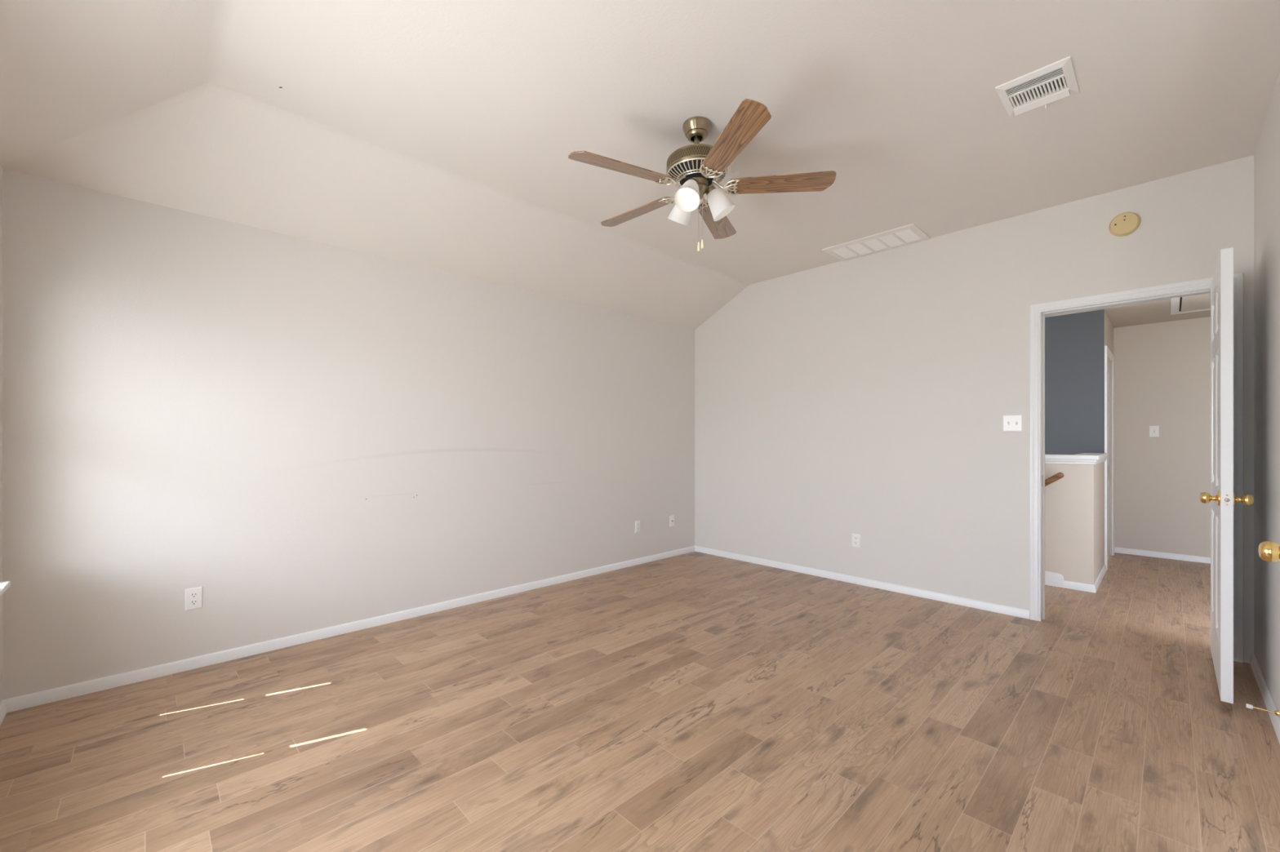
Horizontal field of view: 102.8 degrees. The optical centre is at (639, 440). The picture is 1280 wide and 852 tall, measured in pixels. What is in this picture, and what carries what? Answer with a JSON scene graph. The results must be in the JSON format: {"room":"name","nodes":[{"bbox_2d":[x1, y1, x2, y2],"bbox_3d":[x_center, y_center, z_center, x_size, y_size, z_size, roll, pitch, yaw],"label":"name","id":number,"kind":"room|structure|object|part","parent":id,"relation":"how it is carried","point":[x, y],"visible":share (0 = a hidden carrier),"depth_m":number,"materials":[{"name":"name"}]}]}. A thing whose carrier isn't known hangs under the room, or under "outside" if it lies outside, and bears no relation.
{"room":"empty bedroom","nodes":[
{"label":"empty bedroom","id":0,"kind":"room"},
{"bbox_2d":[0,164,2,704],"bbox_3d":[-1.518,-0.002,0.810,0.140,2.464,4.149,0,0,-44],"label":"wall","id":1,"kind":"structure","parent":0,"point":[1,168],"depth_m":2.24,"materials":[{"name":"paint"}]},
{"bbox_2d":[0,700,6,725],"bbox_3d":[-1.462,1.181,0.863,0.013,0.058,3.909,0,0,-44],"label":"baseboard","id":2,"kind":"structure","parent":1,"relation":"attached to","point":[2,706],"depth_m":2.21,"materials":[{"name":"white paint"}]},
{"bbox_2d":[0,581,10,596],"bbox_3d":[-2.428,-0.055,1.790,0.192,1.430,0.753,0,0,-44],"label":"window sill","id":3,"kind":"structure","parent":1,"relation":"in","point":[4,586],"depth_m":2.06,"materials":[{"name":"white paint"}]},
{"bbox_2d":[2,169,694,700],"bbox_3d":[-1.155,0.003,3.960,4.998,2.454,0.120,0,0,-44],"label":"wall","id":4,"kind":"structure","parent":0,"point":[305,435],"depth_m":2.94,"materials":[{"name":"paint"}]},
{"bbox_2d":[185,586,202,611],"bbox_3d":[-2.362,0.841,2.705,0.070,0.114,0.008,0,0,-44],"label":"wall outlet","id":5,"kind":"object","parent":4,"relation":"attached to","point":[193,597],"visible":1,"depth_m":2.70,"materials":[{"name":"white plastic"}]},
{"bbox_2d":[189,600,198,605],"bbox_3d":[-2.361,0.861,2.704,0.034,0.025,0.003,0,0,-44],"label":"receptacle","id":6,"kind":"object","parent":5,"relation":"attached to","point":[192,602],"depth_m":2.70,"materials":[{"name":"grey plastic"}]},
{"bbox_2d":[189,592,198,598],"bbox_3d":[-2.361,0.822,2.704,0.034,0.025,0.003,0,0,-44],"label":"receptacle","id":7,"kind":"object","parent":5,"relation":"attached to","point":[192,595],"depth_m":2.70,"materials":[{"name":"grey plastic"}]},
{"bbox_2d":[3,546,694,713],"bbox_3d":[-1.109,1.181,3.912,4.758,0.058,0.013,0,0,-44],"label":"baseboard","id":8,"kind":"structure","parent":4,"relation":"attached to","point":[15,704],"depth_m":2.96,"materials":[{"name":"white paint"}]},
{"bbox_2d":[635,520,639,533],"bbox_3d":[-0.021,0.841,4.966,0.070,0.114,0.008,0,0,-44],"label":"wall outlet","id":9,"kind":"object","parent":4,"relation":"attached to","point":[637,522],"visible":1,"depth_m":4.96,"materials":[{"name":"white plastic"}]},
{"bbox_2d":[669,515,674,527],"bbox_3d":[0.337,0.842,5.306,0.070,0.114,0.016,0,0,-44],"label":"cable jack","id":10,"kind":"object","parent":4,"relation":"attached to","point":[671,517],"visible":1,"depth_m":5.30,"materials":[{"name":"white plastic"}]},
{"bbox_2d":[0,551,1279,851],"bbox_3d":[1.507,1.212,3.492,8.178,0.004,4.450,0,0,-44],"label":"floor","id":11,"kind":"structure","parent":0,"point":[694,701],"depth_m":2.12,"materials":[{"name":"laminate"}]},
{"bbox_2d":[0,0,1279,329],"bbox_3d":[0.203,-1.418,2.512,5.015,0.524,4.169,0,0,-44],"label":"ceiling","id":12,"kind":"structure","parent":0,"point":[439,135],"depth_m":2.35,"materials":[{"name":"paint"}]},
{"bbox_2d":[568,98,835,251],"bbox_3d":[0.245,-1.222,2.517,1.237,0.636,1.222,0,0,-44],"label":"ceiling fan","id":13,"kind":"object","parent":12,"relation":"hanging from","point":[696,168],"visible":1,"depth_m":2.42,"materials":[{"name":"brown wood"}]},
{"bbox_3d":[-0.075,-1.230,2.308,0.503,0.006,0.132,0,12,-28],"label":"blade","id":14,"kind":"part","parent":13,"relation":"part of","materials":[{"name":"brown wood"}]},
{"bbox_3d":[-0.020,-1.230,2.762,0.503,0.006,0.132,0,12,42],"label":"blade","id":15,"kind":"part","parent":13,"relation":"part of","materials":[{"name":"brown wood"}]},
{"bbox_3d":[0.217,-1.167,2.581,0.122,0.127,0.122,0,33,-35],"label":"lamp shade","id":16,"kind":"part","parent":13,"relation":"part of","materials":[{"name":"white glass"}]},
{"bbox_3d":[0.233,-1.167,2.401,0.122,0.127,0.122,0,-33,25],"label":"lamp shade","id":17,"kind":"part","parent":13,"relation":"part of","materials":[{"name":"white glass"}]},
{"bbox_3d":[0.234,-1.170,2.402,0.055,0.096,0.055,0,-33,25],"label":"bulb","id":18,"kind":"part","parent":13,"relation":"part of","materials":[{"name":"white glass"}]},
{"bbox_3d":[0.277,-1.282,2.495,0.292,0.039,0.292,0,0,-44],"label":"ribbed dish","id":19,"kind":"part","parent":13,"relation":"part of","materials":[{"name":"gold metal"}]},
{"bbox_3d":[0.299,-1.096,2.450,0.003,0.272,0.003,0,0,-44],"label":"pull chain","id":20,"kind":"part","parent":13,"relation":"part of","materials":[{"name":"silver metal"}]},
{"bbox_3d":[0.299,-0.941,2.450,0.013,0.045,0.013,0,0,-44],"label":"pull knob","id":21,"kind":"part","parent":13,"relation":"part of","materials":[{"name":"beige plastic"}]},
{"bbox_3d":[0.341,-1.219,2.497,0.071,0.045,0.054,0,0,-31],"label":"lamp arm","id":22,"kind":"part","parent":13,"relation":"part of","materials":[{"name":"gold metal"}]},
{"bbox_3d":[0.429,-1.230,2.864,0.132,0.006,0.503,-13,-5,22],"label":"blade","id":23,"kind":"part","parent":13,"relation":"part of","materials":[{"name":"brown wood"}]},
{"bbox_3d":[0.381,-1.167,2.505,0.122,0.127,0.122,-33,3,-4],"label":"lamp shade","id":24,"kind":"part","parent":13,"relation":"part of","materials":[{"name":"white glass"}]},
{"bbox_3d":[0.379,-1.230,2.110,0.132,0.006,0.503,12,-3,-14],"label":"blade","id":25,"kind":"part","parent":13,"relation":"part of","materials":[{"name":"brown wood"}]},
{"bbox_3d":[0.673,-1.230,2.451,0.503,0.006,0.132,0,-12,7],"label":"blade","id":26,"kind":"part","parent":13,"relation":"part of","materials":[{"name":"brown wood"}]},
{"bbox_2d":[822,222,930,261],"bbox_3d":[1.841,-1.533,4.003,0.374,0.014,0.684,0,0,-44],"label":"ceiling vent","id":27,"kind":"object","parent":12,"relation":"in","point":[911,233],"visible":1,"depth_m":3.96,"materials":[{"name":"white metal"}]},
{"bbox_3d":[1.673,-1.532,4.177,0.265,0.005,0.108,0,0,-44],"label":"louver panel","id":28,"kind":"part","parent":27,"relation":"part of","materials":[{"name":"white metal"}]},
{"bbox_3d":[1.759,-1.532,4.088,0.265,0.005,0.098,0,0,-44],"label":"louver panel","id":29,"kind":"part","parent":27,"relation":"part of","materials":[{"name":"white metal"}]},
{"bbox_3d":[1.841,-1.532,4.003,0.265,0.005,0.098,0,0,-44],"label":"louver panel","id":30,"kind":"part","parent":27,"relation":"part of","materials":[{"name":"white metal"}]},
{"bbox_3d":[1.923,-1.532,3.917,0.265,0.005,0.098,0,0,-44],"label":"louver panel","id":31,"kind":"part","parent":27,"relation":"part of","materials":[{"name":"white metal"}]},
{"bbox_3d":[2.009,-1.532,3.829,0.265,0.005,0.108,0,0,-44],"label":"louver panel","id":32,"kind":"part","parent":27,"relation":"part of","materials":[{"name":"white metal"}]},
{"bbox_2d":[995,56,1079,118],"bbox_3d":[1.745,-1.521,2.242,0.300,0.039,0.252,0,0,-44],"label":"ceiling vent","id":33,"kind":"object","parent":12,"relation":"in","point":[1055,82],"visible":1,"depth_m":2.22,"materials":[{"name":"white metal"}]},
{"bbox_2d":[694,155,1253,663],"bbox_3d":[2.001,-0.180,4.206,0.125,2.820,4.149,0,0,-44],"label":"wall","id":34,"kind":"structure","parent":0,"point":[869,396],"depth_m":3.93,"materials":[{"name":"paint"}]},
{"bbox_2d":[852,533,860,547],"bbox_3d":[1.818,0.847,4.300,0.008,0.114,0.070,0,0,-44],"label":"wall outlet","id":35,"kind":"object","parent":34,"relation":"attached to","point":[855,537],"visible":1,"depth_m":4.30,"materials":[{"name":"white plastic"}]},
{"bbox_2d":[694,546,1030,619],"bbox_3d":[1.614,1.181,4.508,0.013,0.058,2.937,0,0,-44],"label":"baseboard","id":36,"kind":"structure","parent":34,"relation":"attached to","point":[1014,611],"depth_m":4.14,"materials":[{"name":"white paint"}]},
{"bbox_2d":[1003,414,1022,431],"bbox_3d":[2.566,-0.116,3.520,0.016,0.114,0.111,0,0,-44],"label":"light switch","id":37,"kind":"object","parent":34,"relation":"attached to","point":[1013,423],"visible":1,"depth_m":3.52,"materials":[{"name":"white plastic"}]},
{"bbox_2d":[1108,212,1140,236],"bbox_3d":[2.947,-1.316,3.110,0.037,0.140,0.140,0,0,-44],"label":"smoke detector","id":38,"kind":"object","parent":34,"relation":"attached to","point":[1125,224],"visible":1,"depth_m":3.10,"materials":[{"name":"plastic"}]},
{"bbox_2d":[1044,291,1210,315],"bbox_3d":[3.059,0.149,3.212,0.017,2.122,0.935,0,0,-44],"label":"trim","id":39,"kind":"structure","parent":34,"relation":"attached to","point":[1210,291],"depth_m":3.20,"materials":[{"name":"white paint"}]},
{"bbox_2d":[1030,272,1243,662],"bbox_3d":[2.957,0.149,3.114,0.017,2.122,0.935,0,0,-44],"label":"trim","id":40,"kind":"structure","parent":34,"relation":"attached to","point":[1036,310],"depth_m":3.07,"materials":[{"name":"white paint"}]},
{"bbox_2d":[1199,247,1253,703],"bbox_3d":[2.916,0.158,2.565,0.834,2.030,0.162,0,0,-44],"label":"door","id":41,"kind":"structure","parent":34,"relation":"in","point":[1222,498],"depth_m":2.29,"materials":[{"name":"white paint"}]},
{"bbox_3d":[2.632,0.268,2.361,0.066,0.066,0.062,0,0,-44],"label":"knob","id":42,"kind":"part","parent":41,"relation":"part of","materials":[{"name":"gold metal"}]},
{"bbox_3d":[2.623,0.268,2.283,0.002,0.057,0.025,0,0,-44],"label":"latch plate","id":43,"kind":"part","parent":41,"relation":"part of","materials":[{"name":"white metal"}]},
{"bbox_3d":[2.701,0.268,2.289,0.066,0.066,0.062,0,0,-44],"label":"knob","id":44,"kind":"part","parent":41,"relation":"part of","materials":[{"name":"gold metal"}]},
{"bbox_2d":[1044,309,1104,454],"bbox_3d":[3.412,1.325,5.732,0.125,5.170,2.674,0,0,-44],"label":"wall","id":45,"kind":"structure","parent":0,"point":[1074,343],"depth_m":4.88,"materials":[{"name":"grey paint"}]},
{"bbox_2d":[1044,462,1104,585],"bbox_3d":[3.020,2.050,5.354,0.965,3.720,2.674,0,0,-44],"label":"wall","id":46,"kind":"structure","parent":0,"point":[1074,504],"depth_m":4.18,"materials":[{"name":"paint"}]},
{"bbox_2d":[1044,571,1063,587],"bbox_3d":[2.640,2.103,5.043,0.012,2.015,2.392,0,0,-44],"label":"trim","id":47,"kind":"structure","parent":46,"relation":"attached to","point":[1051,579],"depth_m":4.22,"materials":[{"name":"white paint"}]},
{"bbox_2d":[1044,472,1064,486],"bbox_3d":[2.777,0.967,4.847,0.090,1.410,1.936,0,0,-44],"label":"handrail","id":48,"kind":"object","parent":46,"relation":"attached to","point":[1058,476],"visible":0.17,"depth_m":4.17,"materials":[{"name":"brown wood"}]},
{"bbox_2d":[1044,453,1108,464],"bbox_3d":[3.019,0.159,5.332,0.994,0.073,2.704,0,0,-44],"label":"trim","id":49,"kind":"structure","parent":46,"relation":"on","point":[1083,458],"depth_m":4.17,"materials":[{"name":"white paint"}]},
{"bbox_2d":[1062,580,1095,593],"bbox_3d":[3.536,1.181,4.115,0.013,0.058,0.202,0,0,-44],"label":"baseboard","id":50,"kind":"structure","parent":46,"relation":"attached to","point":[1067,584],"depth_m":4.11,"materials":[{"name":"white paint"}]},
{"bbox_2d":[1104,310,1113,555],"bbox_3d":[4.664,-0.015,5.166,1.110,2.490,0.120,0,0,-44],"label":"wall","id":51,"kind":"structure","parent":0,"point":[1108,329],"depth_m":5.36,"materials":[{"name":"paint"}]},
{"bbox_2d":[1093,564,1106,592],"bbox_3d":[3.954,1.181,4.388,0.993,0.058,0.013,0,0,-44],"label":"baseboard","id":52,"kind":"structure","parent":51,"relation":"attached to","point":[1103,571],"depth_m":4.34,"materials":[{"name":"white paint"}]},
{"bbox_2d":[1106,358,1110,559],"bbox_3d":[4.634,0.191,5.097,0.806,2.015,0.035,0,0,-44],"label":"door","id":53,"kind":"structure","parent":51,"relation":"in","point":[1108,361],"depth_m":5.27,"materials":[{"name":"white paint"}]},
{"bbox_2d":[1104,345,1114,570],"bbox_3d":[4.661,0.165,5.068,0.920,2.090,0.017,0,0,-44],"label":"trim","id":54,"kind":"structure","parent":51,"relation":"attached to","point":[1108,353],"depth_m":4.83,"materials":[{"name":"white paint"}]},
{"bbox_2d":[1044,298,1210,328],"bbox_3d":[3.487,-1.260,5.057,3.195,0.100,3.990,0,0,-44],"label":"ceiling","id":55,"kind":"structure","parent":0,"point":[1156,311],"depth_m":4.89,"materials":[{"name":"paint"}]},
{"bbox_2d":[1170,293,1210,315],"bbox_3d":[4.771,-1.201,4.177,1.370,0.018,0.600,0,0,-44],"label":"attic hatch","id":56,"kind":"object","parent":55,"relation":"attached to","point":[1197,303],"visible":0.28,"depth_m":4.49,"materials":[{"name":"white paint"}]},
{"bbox_3d":[4.776,-1.201,4.176,1.246,0.010,0.474,0,0,-44],"label":"panel","id":57,"kind":"part","parent":56,"relation":"part of","materials":[{"name":"beige paint"}]},
{"bbox_2d":[1113,316,1210,557],"bbox_3d":[5.521,-0.015,5.164,0.120,2.490,1.320,0,0,-44],"label":"wall","id":58,"kind":"structure","parent":0,"point":[1162,370],"depth_m":5.24,"materials":[{"name":"paint"}]},
{"bbox_2d":[1149,426,1159,436],"bbox_3d":[5.315,-0.090,5.279,0.016,0.114,0.070,0,0,-44],"label":"light switch","id":59,"kind":"object","parent":58,"relation":"attached to","point":[1153,430],"visible":1,"depth_m":5.28,"materials":[{"name":"white plastic"}]},
{"bbox_2d":[1114,546,1210,564],"bbox_3d":[5.476,1.181,5.114,0.013,0.058,1.070,0,0,-44],"label":"baseboard","id":60,"kind":"structure","parent":58,"relation":"attached to","point":[1119,550],"depth_m":5.23,"materials":[{"name":"white paint"}]},
{"bbox_2d":[1253,68,1279,718],"bbox_3d":[1.600,-0.180,1.020,4.878,2.820,0.120,0,0,-44],"label":"wall","id":61,"kind":"structure","parent":0,"point":[1267,153],"depth_m":2.40,"materials":[{"name":"paint"}]},
{"bbox_2d":[1245,703,1279,716],"bbox_3d":[2.631,1.140,2.160,0.024,0.024,0.089,0,0,-44],"label":"door stop","id":62,"kind":"object","parent":61,"relation":"attached to","point":[1248,706],"visible":1,"depth_m":2.16,"materials":[{"name":"gold metal"}]},
{"bbox_3d":[2.634,1.140,2.158,0.006,0.006,0.066,0,0,-44],"label":"rod","id":63,"kind":"part","parent":62,"relation":"part of","materials":[{"name":"gold metal"}]},
{"bbox_2d":[1250,653,1279,744],"bbox_3d":[2.543,1.181,2.022,2.130,0.058,0.013,0,0,-44],"label":"baseboard","id":64,"kind":"structure","parent":61,"relation":"attached to","point":[1267,698],"depth_m":2.34,"materials":[{"name":"white paint"}]},
{"bbox_2d":[1257,541,1279,562],"bbox_3d":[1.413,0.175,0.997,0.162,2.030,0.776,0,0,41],"label":"doorknob set","id":65,"kind":"object","parent":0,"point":[1268,551],"depth_m":1.27,"materials":[{"name":"gold metal"}]}
]}

